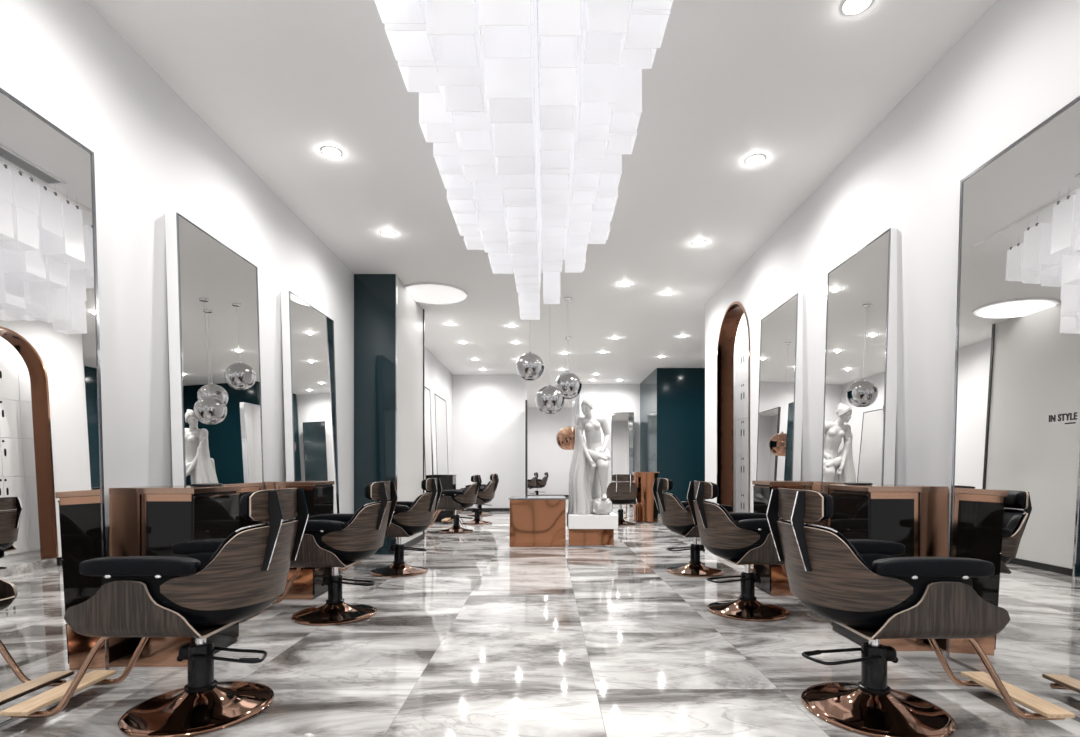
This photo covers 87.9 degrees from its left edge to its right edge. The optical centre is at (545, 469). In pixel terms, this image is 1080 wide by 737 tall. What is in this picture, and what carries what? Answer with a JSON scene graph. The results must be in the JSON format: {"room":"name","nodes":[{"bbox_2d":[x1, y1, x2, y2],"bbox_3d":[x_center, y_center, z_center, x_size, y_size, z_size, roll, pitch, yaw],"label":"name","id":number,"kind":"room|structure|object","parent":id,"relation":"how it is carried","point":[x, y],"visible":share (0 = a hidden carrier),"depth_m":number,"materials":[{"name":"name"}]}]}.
{"room":"salon","nodes":[
{"label":"salon","id":0,"kind":"room"},
{"bbox_2d":[0,0,353,556],"bbox_3d":[-2.600,-0.725,2.142,0.200,3.650,10.284,0,0,0],"label":"wall","id":1,"kind":"structure","parent":0,"point":[154,156],"depth_m":3.50,"materials":[{"name":"white paint"}]},
{"bbox_2d":[354,274,424,554],"bbox_3d":[-2.317,-0.725,8.104,0.765,3.650,1.642,0,0,0],"label":"pillar","id":2,"kind":"structure","parent":0,"point":[389,324],"depth_m":7.29,"materials":[{"name":"teal"}]},
{"bbox_2d":[425,347,452,474],"bbox_3d":[-2.600,-0.725,11.963,0.200,3.650,6.074,0,0,0],"label":"wall","id":3,"kind":"structure","parent":0,"point":[438,379],"depth_m":13.53,"materials":[{"name":"white paint"}]},
{"bbox_2d":[453,375,526,507],"bbox_3d":[-1.610,-0.725,15.075,2.180,3.650,0.150,0,0,0],"label":"wall","id":4,"kind":"structure","parent":0,"point":[488,410],"depth_m":15.00,"materials":[{"name":"white paint"}]},
{"bbox_2d":[458,508,509,510],"bbox_3d":[-1.510,1.060,14.992,1.980,0.080,0.015,0,0,0],"label":"baseboard","id":5,"kind":"structure","parent":4,"relation":"attached to","point":[468,509],"depth_m":14.98,"materials":[{"name":"black"}]},
{"bbox_2d":[0,497,1079,736],"bbox_3d":[0.800,1.160,10.100,10.800,0.120,26.600,0,0,0],"label":"floor","id":6,"kind":"structure","parent":0,"point":[496,638],"depth_m":3.25,"materials":[{"name":"grey stone"}]},
{"bbox_2d":[0,87,108,726],"bbox_3d":[-2.389,-0.295,2.415,0.127,2.787,1.130,0,0,0],"label":"mirror","id":7,"kind":"object","parent":6,"relation":"on","point":[52,505],"visible":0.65,"depth_m":2.65,"materials":[{"name":"silver metal"}]},
{"bbox_2d":[0,488,308,736],"bbox_3d":[-1.716,0.593,2.580,1.128,1.014,0.674,0,0,0],"label":"salon chair","id":8,"kind":"object","parent":6,"relation":"on","point":[219,584],"visible":1,"depth_m":2.38,"materials":[{"name":"brown wood"}]},
{"bbox_2d":[187,620,209,625],"bbox_3d":[-1.665,0.603,2.580,0.610,0.126,0.552,0,0,0],"label":"seat cushion","id":9,"kind":"object","parent":8,"relation":"on","point":[192,622],"depth_m":2.33,"materials":[{"name":"black leather"}]},
{"bbox_2d":[199,520,292,571],"bbox_3d":[-1.331,0.400,2.580,0.254,0.341,0.573,0,0,0],"label":"backrest","id":10,"kind":"object","parent":8,"relation":"on","point":[251,548],"depth_m":2.39,"materials":[{"name":"brown wood"}]},
{"bbox_2d":[239,488,287,520],"bbox_3d":[-1.259,0.155,2.580,0.098,0.134,0.419,0,0,0],"label":"headrest cover","id":11,"kind":"object","parent":8,"relation":"on","point":[255,505],"depth_m":2.40,"materials":[{"name":"brown wood"}]},
{"bbox_2d":[109,486,240,666],"bbox_3d":[-2.202,0.600,3.365,0.476,1.000,0.482,0,0,0],"label":"base cabinet","id":12,"kind":"object","parent":6,"relation":"on","point":[146,520],"visible":0.49,"depth_m":3.13,"materials":[{"name":"black paint"}]},
{"bbox_2d":[190,483,222,486],"bbox_3d":[-2.060,0.091,3.400,0.120,0.018,0.200,0,0,0],"label":"tray","id":13,"kind":"object","parent":12,"relation":"on","point":[202,484],"visible":0.96,"depth_m":3.33,"materials":[{"name":"black metal"}]},
{"bbox_2d":[165,212,264,528],"bbox_3d":[-2.409,-0.295,4.166,0.167,2.788,0.990,0,0,1],"label":"mirror","id":14,"kind":"object","parent":6,"relation":"on","point":[213,302],"visible":0.6,"depth_m":4.01,"materials":[{"name":"white paint"}]},
{"bbox_2d":[264,481,334,598],"bbox_3d":[-2.202,0.600,4.980,0.476,1.000,0.452,0,0,0],"label":"base cabinet","id":15,"kind":"object","parent":6,"relation":"on","point":[319,495],"visible":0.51,"depth_m":4.76,"materials":[{"name":"black paint"}]},
{"bbox_2d":[281,291,338,513],"bbox_3d":[-2.409,-0.295,5.806,0.167,2.788,1.070,0,0,1],"label":"mirror","id":16,"kind":"object","parent":6,"relation":"on","point":[308,348],"visible":0.6,"depth_m":5.64,"materials":[{"name":"white paint"}]},
{"bbox_2d":[272,481,397,625],"bbox_3d":[-1.726,0.593,4.250,1.128,1.014,0.674,0,0,0],"label":"salon chair","id":17,"kind":"object","parent":6,"relation":"on","point":[334,541],"visible":0.85,"depth_m":4.05,"materials":[{"name":"brown wood"}]},
{"bbox_2d":[344,502,379,528],"bbox_3d":[-1.341,0.400,4.250,0.254,0.341,0.573,0,0,0],"label":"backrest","id":18,"kind":"object","parent":17,"relation":"on","point":[367,516],"depth_m":4.02,"materials":[{"name":"brown wood"}]},
{"bbox_2d":[364,482,374,499],"bbox_3d":[-1.269,0.155,4.250,0.098,0.134,0.419,0,0,0],"label":"cushion","id":19,"kind":"object","parent":17,"relation":"on","point":[369,489],"depth_m":4.05,"materials":[{"name":"black leather"}]},
{"bbox_2d":[338,478,441,576],"bbox_3d":[-1.711,0.593,6.040,1.128,1.014,0.674,0,0,0],"label":"salon chair","id":20,"kind":"object","parent":6,"relation":"on","point":[409,518],"visible":0.79,"depth_m":5.85,"materials":[{"name":"brown wood"}]},
{"bbox_2d":[408,493,428,510],"bbox_3d":[-1.326,0.400,6.040,0.254,0.341,0.573,0,0,0],"label":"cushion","id":21,"kind":"object","parent":20,"relation":"on","point":[421,503],"depth_m":5.79,"materials":[{"name":"brown wood"}]},
{"bbox_2d":[421,478,428,490],"bbox_3d":[-1.254,0.155,6.040,0.098,0.134,0.419,0,0,0],"label":"cushion","id":22,"kind":"object","parent":20,"relation":"on","point":[425,483],"depth_m":5.84,"materials":[{"name":"black leather"}]},
{"bbox_2d":[425,387,433,521],"bbox_3d":[-2.439,-0.295,11.450,0.167,2.788,0.700,0,0,0],"label":"mirror","id":23,"kind":"object","parent":6,"relation":"on","point":[428,434],"visible":0.37,"depth_m":11.49,"materials":[{"name":"white paint"}]},
{"bbox_2d":[432,393,447,474],"bbox_3d":[-2.439,-0.295,13.000,0.167,2.788,1.400,0,0,0],"label":"mirror","id":24,"kind":"object","parent":6,"relation":"on","point":[439,409],"visible":0.6,"depth_m":12.72,"materials":[{"name":"white paint"}]},
{"bbox_2d":[433,475,455,521],"bbox_3d":[-2.202,0.600,12.050,0.476,1.000,0.452,0,0,0],"label":"base cabinet","id":25,"kind":"object","parent":6,"relation":"on","point":[447,482],"visible":0.41,"depth_m":11.83,"materials":[{"name":"black paint"}]},
{"bbox_2d":[428,475,481,532],"bbox_3d":[-1.726,0.593,10.000,1.128,1.014,0.674,0,0,0],"label":"salon chair","id":26,"kind":"object","parent":6,"relation":"on","point":[450,499],"visible":0.96,"depth_m":9.75,"materials":[{"name":"brown wood"}]},
{"bbox_2d":[442,474,498,524],"bbox_3d":[-1.546,0.593,11.550,1.128,1.014,0.674,0,0,0],"label":"salon chair","id":27,"kind":"object","parent":6,"relation":"on","point":[486,494],"visible":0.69,"depth_m":11.35,"materials":[{"name":"black leather"}]},
{"bbox_2d":[459,474,492,515],"bbox_3d":[-1.746,0.593,13.700,1.128,1.014,0.674,0,0,0],"label":"salon chair","id":28,"kind":"object","parent":6,"relation":"on","point":[482,485],"visible":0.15,"depth_m":13.57,"materials":[{"name":"black leather"}]},
{"bbox_2d":[525,400,528,495],"bbox_3d":[-0.470,-0.290,14.150,0.170,2.780,1.500,0,0,0],"label":"mirror","id":29,"kind":"object","parent":6,"relation":"on","point":[526,401],"visible":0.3,"depth_m":13.40,"materials":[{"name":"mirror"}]},
{"bbox_2d":[527,401,528,495],"bbox_3d":[-0.444,-0.290,14.150,0.003,2.720,1.440,0,0,0],"label":"mirror glass","id":30,"kind":"object","parent":29,"relation":"on","point":[527,401],"depth_m":13.43,"materials":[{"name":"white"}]},
{"bbox_2d":[529,472,537,493],"bbox_3d":[-0.846,0.593,20.600,1.128,1.014,0.674,0,0,0],"label":"salon chair","id":31,"kind":"object","parent":6,"relation":"on","point":[532,483],"visible":0.44,"depth_m":20.37,"materials":[{"name":"black leather"}]},
{"bbox_2d":[508,496,565,546],"bbox_3d":[-0.125,0.750,8.350,0.820,0.700,0.730,0,0,0],"label":"box","id":32,"kind":"object","parent":6,"relation":"on","point":[535,521],"visible":1,"depth_m":8.00,"materials":[{"name":"brown wood"}]},
{"bbox_2d":[530,472,548,495],"bbox_3d":[-0.466,0.593,21.700,1.128,1.014,0.674,0,0,0],"label":"salon chair","id":33,"kind":"object","parent":6,"relation":"on","point":[540,483],"visible":0.6,"depth_m":21.44,"materials":[{"name":"black leather"}]},
{"bbox_2d":[573,393,579,451],"bbox_3d":[0.530,-0.110,9.800,0.190,2.420,0.800,0,0,0],"label":"mirror","id":34,"kind":"object","parent":6,"relation":"on","point":[576,401],"visible":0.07,"depth_m":9.40,"materials":[{"name":"silver metal"}]},
{"bbox_2d":[573,398,574,451],"bbox_3d":[0.493,-0.110,9.800,0.003,2.360,0.740,0,0,0],"label":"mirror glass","id":35,"kind":"object","parent":34,"relation":"on","point":[573,398],"depth_m":10.02,"materials":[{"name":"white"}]},
{"bbox_2d":[566,526,614,546],"bbox_3d":[0.645,0.973,8.350,0.670,0.255,0.690,0,0,0],"label":"box","id":36,"kind":"object","parent":6,"relation":"on","point":[575,537],"visible":0.87,"depth_m":8.02,"materials":[{"name":"brown wood"}]},
{"bbox_2d":[567,396,617,528],"bbox_3d":[0.675,-0.118,8.319,0.710,1.924,0.681,0,0,0],"label":"statue","id":37,"kind":"object","parent":36,"relation":"on","point":[588,473],"visible":1,"depth_m":8.15,"materials":[{"name":"white stone"}]},
{"bbox_2d":[568,424,610,514],"bbox_3d":[0.638,-0.004,8.291,0.621,1.344,0.515,0,0,0],"label":"drapery","id":38,"kind":"object","parent":37,"relation":"hanging from","point":[588,473],"depth_m":8.18,"materials":[{"name":"white stone"}]},
{"bbox_2d":[606,474,637,524],"bbox_3d":[1.520,0.593,11.526,0.674,1.014,1.128,0,0,0],"label":"salon chair","id":39,"kind":"object","parent":6,"relation":"on","point":[618,493],"visible":0.79,"depth_m":11.07,"materials":[{"name":"black leather"}]},
{"bbox_2d":[611,412,633,507],"bbox_3d":[2.240,-0.294,16.363,0.660,2.790,0.139,0,0,0],"label":"mirror","id":40,"kind":"object","parent":6,"relation":"on","point":[622,423],"visible":0.81,"depth_m":16.35,"materials":[{"name":"white paint"}]},
{"bbox_2d":[632,472,659,521],"bbox_3d":[2.120,0.570,11.900,0.500,1.060,0.460,0,0,0],"label":"base cabinet","id":41,"kind":"object","parent":6,"relation":"on","point":[645,510],"visible":0.95,"depth_m":11.69,"materials":[{"name":"brown wood"}]},
{"bbox_2d":[652,478,752,576],"bbox_3d":[1.736,0.593,6.040,1.128,1.014,0.674,0,0,0],"label":"salon chair","id":42,"kind":"object","parent":6,"relation":"on","point":[676,515],"visible":0.74,"depth_m":5.87,"materials":[{"name":"brown wood"}]},
{"bbox_2d":[665,478,672,490],"bbox_3d":[1.279,0.155,6.040,0.098,0.134,0.419,0,0,0],"label":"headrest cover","id":43,"kind":"object","parent":42,"relation":"on","point":[668,483],"depth_m":5.84,"materials":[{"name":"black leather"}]},
{"bbox_2d":[662,492,685,509],"bbox_3d":[1.351,0.400,6.040,0.254,0.341,0.573,0,0,0],"label":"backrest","id":44,"kind":"object","parent":42,"relation":"on","point":[670,501],"depth_m":5.80,"materials":[{"name":"brown wood"}]},
{"bbox_2d":[687,481,804,620],"bbox_3d":[1.696,0.593,4.360,1.128,1.014,0.674,0,0,0],"label":"salon chair","id":45,"kind":"object","parent":6,"relation":"on","point":[739,538],"visible":0.78,"depth_m":4.16,"materials":[{"name":"black leather"},{"name":"walnut veneer"},{"name":"copper"}]},
{"bbox_2d":[710,482,718,498],"bbox_3d":[1.239,0.155,4.360,0.098,0.134,0.419,0,0,0],"label":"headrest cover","id":46,"kind":"object","parent":45,"relation":"on","point":[714,488],"depth_m":4.15,"materials":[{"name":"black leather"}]},
{"bbox_2d":[705,502,738,527],"bbox_3d":[1.311,0.400,4.360,0.254,0.341,0.573,0,0,0],"label":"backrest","id":47,"kind":"object","parent":45,"relation":"on","point":[716,516],"depth_m":4.12,"materials":[{"name":"brown wood"}]},
{"bbox_2d":[756,293,802,480],"bbox_3d":[2.409,-0.295,5.824,0.167,2.788,0.950,0,0,1],"label":"mirror","id":48,"kind":"object","parent":6,"relation":"on","point":[780,402],"visible":0.58,"depth_m":5.66,"materials":[{"name":"white paint"}]},
{"bbox_2d":[752,481,820,595],"bbox_3d":[2.197,0.600,5.100,0.486,1.000,0.412,0,0,0],"label":"base cabinet","id":49,"kind":"object","parent":6,"relation":"on","point":[774,580],"visible":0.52,"depth_m":4.90,"materials":[{"name":"black paint"}]},
{"bbox_2d":[820,228,896,527],"bbox_3d":[2.409,-0.295,4.358,0.167,2.788,0.900,0,0,1],"label":"mirror","id":50,"kind":"object","parent":6,"relation":"on","point":[860,380],"visible":0.58,"depth_m":4.22,"materials":[{"name":"white paint"}]},
{"bbox_2d":[829,484,947,650],"bbox_3d":[2.197,0.600,3.630,0.486,1.000,0.472,0,0,0],"label":"base cabinet","id":51,"kind":"object","parent":6,"relation":"on","point":[915,517],"visible":0.45,"depth_m":3.40,"materials":[{"name":"black paint"}]},
{"bbox_2d":[844,482,872,484],"bbox_3d":[2.050,0.091,3.680,0.120,0.018,0.200,0,0,0],"label":"tray","id":52,"kind":"object","parent":51,"relation":"on","point":[845,483],"visible":0.94,"depth_m":3.62,"materials":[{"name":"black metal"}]},
{"bbox_2d":[766,488,1074,736],"bbox_3d":[1.626,0.593,2.560,1.128,1.014,0.674,0,0,0],"label":"salon chair","id":53,"kind":"object","parent":6,"relation":"on","point":[856,585],"visible":1,"depth_m":2.36,"materials":[{"name":"black leather"},{"name":"walnut veneer"},{"name":"copper"}]},
{"bbox_2d":[785,488,833,520],"bbox_3d":[1.169,0.155,2.560,0.098,0.134,0.419,0,0,0],"label":"headrest cover","id":54,"kind":"object","parent":53,"relation":"on","point":[815,505],"depth_m":2.37,"materials":[{"name":"brown wood"}]},
{"bbox_2d":[782,518,873,572],"bbox_3d":[1.241,0.400,2.560,0.254,0.341,0.573,0,0,0],"label":"backrest","id":55,"kind":"object","parent":53,"relation":"on","point":[822,549],"depth_m":2.37,"materials":[{"name":"brown wood"}]},
{"bbox_2d":[863,621,886,627],"bbox_3d":[1.575,0.603,2.560,0.610,0.126,0.552,0,0,0],"label":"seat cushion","id":56,"kind":"object","parent":53,"relation":"on","point":[866,624],"depth_m":2.31,"materials":[{"name":"black leather"}]},
{"bbox_2d":[946,96,1079,721],"bbox_3d":[2.389,-0.295,2.634,0.127,2.787,1.270,0,0,1],"label":"mirror","id":57,"kind":"object","parent":6,"relation":"on","point":[1015,479],"visible":1,"depth_m":2.78,"materials":[{"name":"silver metal"}]},
{"bbox_2d":[86,0,996,406],"bbox_3d":[0.800,-2.625,10.100,10.800,0.150,26.600,0,0,0],"label":"ceiling","id":58,"kind":"structure","parent":0,"point":[799,85],"depth_m":4.33,"materials":[{"name":"white paint"}]},
{"bbox_2d":[321,147,340,157],"bbox_3d":[-1.720,-2.549,4.490,0.152,0.008,0.152,0,0,0],"label":"recessed light","id":59,"kind":"object","parent":58,"relation":"in","point":[333,152],"visible":1,"depth_m":4.49,"materials":[{"name":"white"}]},
{"bbox_2d":[381,230,394,235],"bbox_3d":[-1.700,-2.549,6.030,0.152,0.008,0.152,0,0,0],"label":"recessed light","id":60,"kind":"object","parent":58,"relation":"in","point":[384,232],"visible":1,"depth_m":6.03,"materials":[{"name":"white plastic"}]},
{"bbox_2d":[405,282,467,304],"bbox_3d":[-1.610,-2.534,8.070,0.964,0.029,0.964,0,0,0],"label":"recessed light","id":61,"kind":"object","parent":58,"relation":"in","point":[432,293],"visible":0.85,"depth_m":8.00,"materials":[{"name":"white plastic"}]},
{"bbox_2d":[374,0,673,319],"bbox_3d":[-0.087,-2.010,3.650,1.239,1.080,4.900,0,0,0],"label":"chandelier","id":62,"kind":"object","parent":58,"relation":"hanging from","point":[530,110],"visible":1,"depth_m":2.78,"materials":[{"name":"white paint"}]},
{"bbox_2d":[516,351,543,380],"bbox_3d":[-0.230,-1.927,8.100,0.410,1.246,0.410,0,0,0],"label":"globe","id":63,"kind":"object","parent":58,"relation":"hanging from","point":[529,366],"visible":0.94,"depth_m":7.95,"materials":[{"name":"silver metal"}]},
{"bbox_2d":[535,384,564,413],"bbox_3d":[0.055,-1.669,7.800,0.410,1.761,0.410,0,0,0],"label":"globe","id":64,"kind":"object","parent":58,"relation":"hanging from","point":[549,399],"visible":0.99,"depth_m":7.65,"materials":[{"name":"silver metal"}]},
{"bbox_2d":[556,336,572,449],"bbox_3d":[0.430,-1.468,10.750,0.470,2.163,0.470,0,0,0],"label":"globe","id":65,"kind":"object","parent":58,"relation":"hanging from","point":[564,437],"visible":0.72,"depth_m":10.59,"materials":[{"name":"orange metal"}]},
{"bbox_2d":[554,297,581,398],"bbox_3d":[0.325,-1.804,8.300,0.410,1.491,0.410,0,0,0],"label":"globe","id":66,"kind":"object","parent":58,"relation":"hanging from","point":[570,384],"visible":0.88,"depth_m":8.15,"materials":[{"name":"silver metal"}]},
{"bbox_2d":[619,282,629,285],"bbox_3d":[1.080,-2.549,7.680,0.152,0.008,0.152,0,0,0],"label":"recessed light","id":67,"kind":"object","parent":58,"relation":"in","point":[622,283],"visible":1,"depth_m":7.68,"materials":[{"name":"white"}]},
{"bbox_2d":[663,291,672,294],"bbox_3d":[1.760,-2.549,8.070,0.152,0.008,0.152,0,0,0],"label":"recessed light","id":68,"kind":"object","parent":58,"relation":"in","point":[667,292],"visible":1,"depth_m":8.07,"materials":[{"name":"white"}]},
{"bbox_2d":[692,240,705,245],"bbox_3d":[1.720,-2.549,6.290,0.152,0.008,0.152,0,0,0],"label":"recessed light","id":69,"kind":"object","parent":58,"relation":"in","point":[699,242],"visible":1,"depth_m":6.29,"materials":[{"name":"white"}]},
{"bbox_2d":[746,154,764,164],"bbox_3d":[1.720,-2.549,4.600,0.152,0.008,0.152,0,0,0],"label":"recessed light","id":70,"kind":"object","parent":58,"relation":"in","point":[754,159],"visible":1,"depth_m":4.59,"materials":[{"name":"white"}]},
{"bbox_2d":[841,0,872,14],"bbox_3d":[1.700,-2.549,3.060,0.152,0.008,0.152,0,0,0],"label":"recessed light","id":71,"kind":"object","parent":58,"relation":"in","point":[849,7],"visible":1,"depth_m":3.08,"materials":[{"name":"white paint"}]},
{"bbox_2d":[529,407,572,494],"bbox_3d":[0.100,-0.725,22.875,5.400,3.650,0.150,0,0,0],"label":"wall","id":72,"kind":"structure","parent":0,"point":[545,455],"depth_m":22.80,"materials":[{"name":"white paint"}]},
{"bbox_2d":[529,495,568,496],"bbox_3d":[0.100,1.055,22.790,5.400,0.090,0.020,0,0,0],"label":"baseboard","id":73,"kind":"structure","parent":72,"relation":"attached to","point":[529,495],"depth_m":22.78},
{"bbox_2d":[580,384,639,497],"bbox_3d":[1.800,-0.725,16.675,2.000,3.650,0.150,0,0,0],"label":"wall","id":74,"kind":"structure","parent":0,"point":[607,398],"depth_m":16.60,"materials":[{"name":"white paint"}]},
{"bbox_2d":[640,368,704,513],"bbox_3d":[3.835,-0.725,15.250,2.130,3.650,2.500,0,0,0],"label":"wall","id":75,"kind":"structure","parent":0,"point":[672,400],"depth_m":14.00,"materials":[{"name":"teal paint"}]},
{"bbox_2d":[734,313,747,512],"bbox_3d":[3.055,-0.725,8.825,0.790,3.650,0.150,0,0,0],"label":"wall","id":76,"kind":"structure","parent":0,"point":[742,331],"depth_m":8.75,"materials":[{"name":"white paint"}]},
{"bbox_2d":[705,0,1079,556],"bbox_3d":[2.555,-0.725,2.815,0.210,3.650,11.630,0,0,0],"label":"wall","id":77,"kind":"structure","parent":0,"point":[1017,66],"depth_m":3.66,"materials":[{"name":"white paint"}]},
{"bbox_2d":[717,301,749,512],"bbox_3d":[2.554,-0.604,7.360,0.232,3.168,1.276,0,0,0],"label":"arched niche","id":78,"kind":"object","parent":77,"relation":"attached to","point":[732,317],"depth_m":7.97,"materials":[{"name":"brown wood"}]},
{"bbox_3d":[3.075,1.040,7.260,1.250,0.119,2.720,0,0,0],"label":"step","id":79,"kind":"structure","parent":0,"visible":0},
{"bbox_2d":[736,341,747,512],"bbox_3d":[3.188,-0.460,7.607,0.483,2.880,2.226,0,0,0],"label":"lockers","id":80,"kind":"object","parent":79,"relation":"on","point":[741,351],"visible":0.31,"depth_m":8.41,"materials":[{"name":"white"}]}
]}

